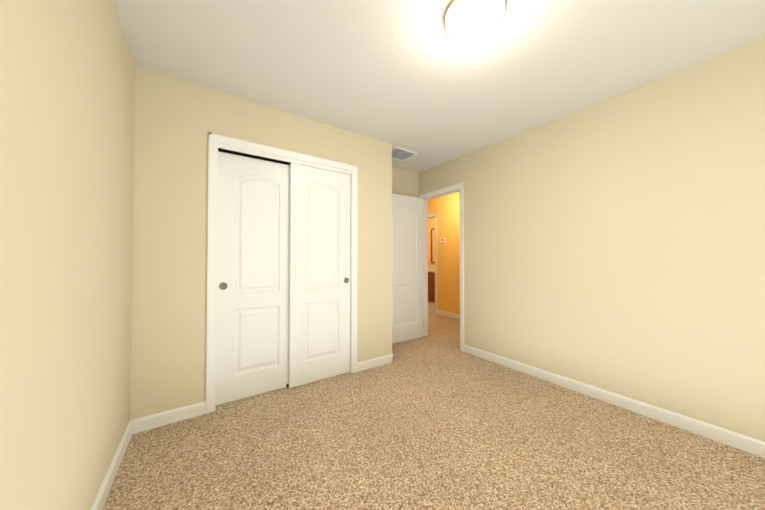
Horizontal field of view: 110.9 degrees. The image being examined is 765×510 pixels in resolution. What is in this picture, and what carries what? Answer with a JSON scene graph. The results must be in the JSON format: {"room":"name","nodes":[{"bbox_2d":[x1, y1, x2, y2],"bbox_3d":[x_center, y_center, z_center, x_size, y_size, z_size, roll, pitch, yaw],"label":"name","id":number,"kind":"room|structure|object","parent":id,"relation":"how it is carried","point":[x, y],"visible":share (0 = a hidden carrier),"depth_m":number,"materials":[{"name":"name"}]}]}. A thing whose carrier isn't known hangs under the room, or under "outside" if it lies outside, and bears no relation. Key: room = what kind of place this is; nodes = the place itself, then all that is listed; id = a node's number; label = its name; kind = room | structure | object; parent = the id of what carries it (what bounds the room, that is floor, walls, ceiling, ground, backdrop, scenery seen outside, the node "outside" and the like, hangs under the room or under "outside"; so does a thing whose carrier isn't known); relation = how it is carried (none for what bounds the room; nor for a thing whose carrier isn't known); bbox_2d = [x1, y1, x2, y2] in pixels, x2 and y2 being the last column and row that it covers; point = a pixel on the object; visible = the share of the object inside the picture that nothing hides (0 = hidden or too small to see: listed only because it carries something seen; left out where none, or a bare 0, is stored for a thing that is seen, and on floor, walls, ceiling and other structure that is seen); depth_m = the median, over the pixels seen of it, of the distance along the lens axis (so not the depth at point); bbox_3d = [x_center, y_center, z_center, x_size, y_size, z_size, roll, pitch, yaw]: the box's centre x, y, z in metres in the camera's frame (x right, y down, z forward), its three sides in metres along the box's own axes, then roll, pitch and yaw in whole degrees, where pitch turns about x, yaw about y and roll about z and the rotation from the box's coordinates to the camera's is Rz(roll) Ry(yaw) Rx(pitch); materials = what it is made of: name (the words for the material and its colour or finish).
{"room":"empty bedroom","nodes":[
{"label":"empty bedroom","id":0,"kind":"room"},
{"bbox_2d":[0,0,134,509],"bbox_3d":[-0.858,-0.068,0.480,0.120,2.440,4.390,1,-1,-35],"label":"wall","id":1,"kind":"structure","parent":0,"point":[67,86],"depth_m":0.88,"materials":[{"name":"beige paint"}]},
{"bbox_2d":[90,419,133,509],"bbox_3d":[-0.639,1.105,0.261,0.014,0.088,3.570,1,-1,-35],"label":"baseboard","id":2,"kind":"structure","parent":1,"relation":"attached to","point":[99,502],"depth_m":1.36,"materials":[{"name":"white wood"}]},
{"bbox_2d":[130,66,391,419],"bbox_3d":[-0.805,-0.039,2.397,2.140,2.440,0.110,1,-1,-35],"label":"wall","id":3,"kind":"structure","parent":0,"point":[177,121],"depth_m":1.92,"materials":[{"name":"beige paint"}]},
{"bbox_2d":[134,401,205,432],"bbox_3d":[-1.469,1.129,1.848,0.385,0.088,0.014,1,-1,-35],"label":"baseboard","id":4,"kind":"structure","parent":3,"relation":"attached to","point":[152,421],"depth_m":1.83,"materials":[{"name":"white wood"}]},
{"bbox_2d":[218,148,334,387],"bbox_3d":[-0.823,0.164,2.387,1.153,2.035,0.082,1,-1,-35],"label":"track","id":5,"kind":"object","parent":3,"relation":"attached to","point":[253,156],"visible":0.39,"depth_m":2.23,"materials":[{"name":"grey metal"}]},
{"bbox_2d":[216,151,289,405],"bbox_3d":[-1.060,0.180,2.244,0.597,1.988,0.039,1,-1,-35],"label":"closet door","id":6,"kind":"structure","parent":5,"relation":"attached to","point":[252,306],"depth_m":2.20,"materials":[{"name":"white wood"}]},
{"bbox_2d":[289,163,350,387],"bbox_3d":[-0.581,0.178,2.523,0.597,2.000,0.039,1,-1,-35],"label":"closet door","id":7,"kind":"structure","parent":5,"relation":"attached to","point":[319,286],"depth_m":2.49,"materials":[{"name":"white wood"}]},
{"bbox_2d":[206,133,357,413],"bbox_3d":[-0.816,0.133,2.377,1.275,2.096,0.127,1,-1,-35],"label":"trim","id":8,"kind":"structure","parent":3,"relation":"attached to","point":[216,141],"depth_m":2.08,"materials":[{"name":"white wood"}]},
{"bbox_2d":[357,354,393,371],"bbox_3d":[-0.079,1.144,2.804,0.442,0.088,0.014,1,-1,-35],"label":"baseboard","id":9,"kind":"structure","parent":3,"relation":"attached to","point":[386,359],"depth_m":2.80,"materials":[{"name":"white wood"}]},
{"bbox_2d":[219,151,418,197],"bbox_3d":[-0.754,-0.027,3.143,3.070,2.440,0.120,1,-1,-35],"label":"wall","id":10,"kind":"structure","parent":0,"point":[405,182],"depth_m":3.82,"materials":[{"name":"beige paint"}]},
{"bbox_2d":[428,301,434,312],"bbox_3d":[1.412,1.275,6.530,1.560,0.060,2.620,1,-1,-35],"label":"floor","id":11,"kind":"structure","parent":0,"point":[431,306],"depth_m":6.23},
{"bbox_2d":[428,266,434,301],"bbox_3d":[1.596,0.768,6.919,0.583,0.965,1.620,1,-1,-35],"label":"bathroom vanity","id":12,"kind":"object","parent":11,"relation":"on","point":[431,283],"visible":0.06,"depth_m":6.95,"materials":[{"name":"brown wood"}]},
{"bbox_2d":[428,218,434,268],"bbox_3d":[2.006,0.031,6.957,0.120,2.440,2.620,1,-1,-35],"label":"wall","id":13,"kind":"structure","parent":0,"point":[431,223],"depth_m":7.74,"materials":[{"name":"brown paint"}]},
{"bbox_2d":[431,228,434,262],"bbox_3d":[1.828,-0.272,7.094,0.021,1.010,1.460,1,-1,-35],"label":"bathroom mirror","id":14,"kind":"object","parent":13,"relation":"attached to","point":[432,245],"visible":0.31,"depth_m":7.62,"materials":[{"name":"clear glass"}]},
{"bbox_2d":[102,312,764,509],"bbox_3d":[0.318,1.216,2.695,4.590,0.060,6.740,1,-1,-35],"label":"floor carpet","id":15,"kind":"object","parent":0,"point":[435,418],"visible":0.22,"depth_m":1.56,"materials":[{"name":"beige carpet"}]},
{"bbox_2d":[113,0,764,172],"bbox_3d":[0.824,-1.294,3.374,6.150,0.100,7.220,1,-1,-35],"label":"ceiling","id":16,"kind":"structure","parent":0,"point":[412,75],"depth_m":1.68,"materials":[{"name":"white paint"}]},
{"bbox_2d":[392,146,418,160],"bbox_3d":[0.216,-1.238,3.252,0.350,0.015,0.300,1,-1,-35],"label":"ceiling vent","id":17,"kind":"object","parent":16,"relation":"in","point":[400,154],"visible":0.75,"depth_m":3.23,"materials":[{"name":"white metal"}]},
{"bbox_2d":[444,0,505,44],"bbox_3d":[0.482,-1.222,1.390,0.304,0.105,0.304,1,-1,-35],"label":"ceiling light","id":18,"kind":"object","parent":16,"relation":"attached to","point":[466,22],"visible":1,"depth_m":1.34,"materials":[{"name":"white glass"}]},
{"bbox_2d":[428,192,459,314],"bbox_3d":[1.330,0.006,5.292,0.120,2.440,4.600,1,-1,-35],"label":"wall","id":19,"kind":"structure","parent":0,"point":[445,208],"depth_m":5.23,"materials":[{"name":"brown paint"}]},
{"bbox_2d":[428,213,436,313],"bbox_3d":[0.939,0.184,5.858,0.154,2.101,0.862,1,-1,-35],"label":"door frame","id":20,"kind":"structure","parent":19,"relation":"attached to","point":[434,215],"depth_m":5.48,"materials":[{"name":"white wood"}]},
{"bbox_2d":[437,310,459,319],"bbox_3d":[1.853,1.168,4.395,0.014,0.088,2.560,1,-1,-35],"label":"baseboard","id":21,"kind":"structure","parent":19,"relation":"attached to","point":[442,313],"depth_m":5.19,"materials":[{"name":"white wood"}]},
{"bbox_2d":[419,37,764,441],"bbox_3d":[1.138,-0.026,3.206,0.120,2.440,6.620,1,-1,-35],"label":"wall","id":22,"kind":"structure","parent":0,"point":[615,244],"depth_m":1.97,"materials":[{"name":"beige paint"}]},
{"bbox_2d":[418,182,463,351],"bbox_3d":[0.830,0.150,3.656,0.158,2.101,0.827,1,-1,-35],"label":"door frame","id":23,"kind":"structure","parent":22,"relation":"attached to","point":[455,188],"depth_m":3.60,"materials":[{"name":"white wood"}]},
{"bbox_2d":[392,193,422,343],"bbox_3d":[0.300,0.180,3.685,0.710,2.025,0.149,1,-1,-35],"label":"door","id":24,"kind":"structure","parent":23,"relation":"attached to","point":[407,267],"depth_m":3.70,"materials":[{"name":"white wood"}]},
{"bbox_2d":[464,344,764,457],"bbox_3d":[1.948,1.130,1.892,0.014,0.088,3.325,1,-1,-35],"label":"baseboard","id":25,"kind":"structure","parent":22,"relation":"attached to","point":[701,428],"depth_m":1.94,"materials":[{"name":"white wood"}]}
]}

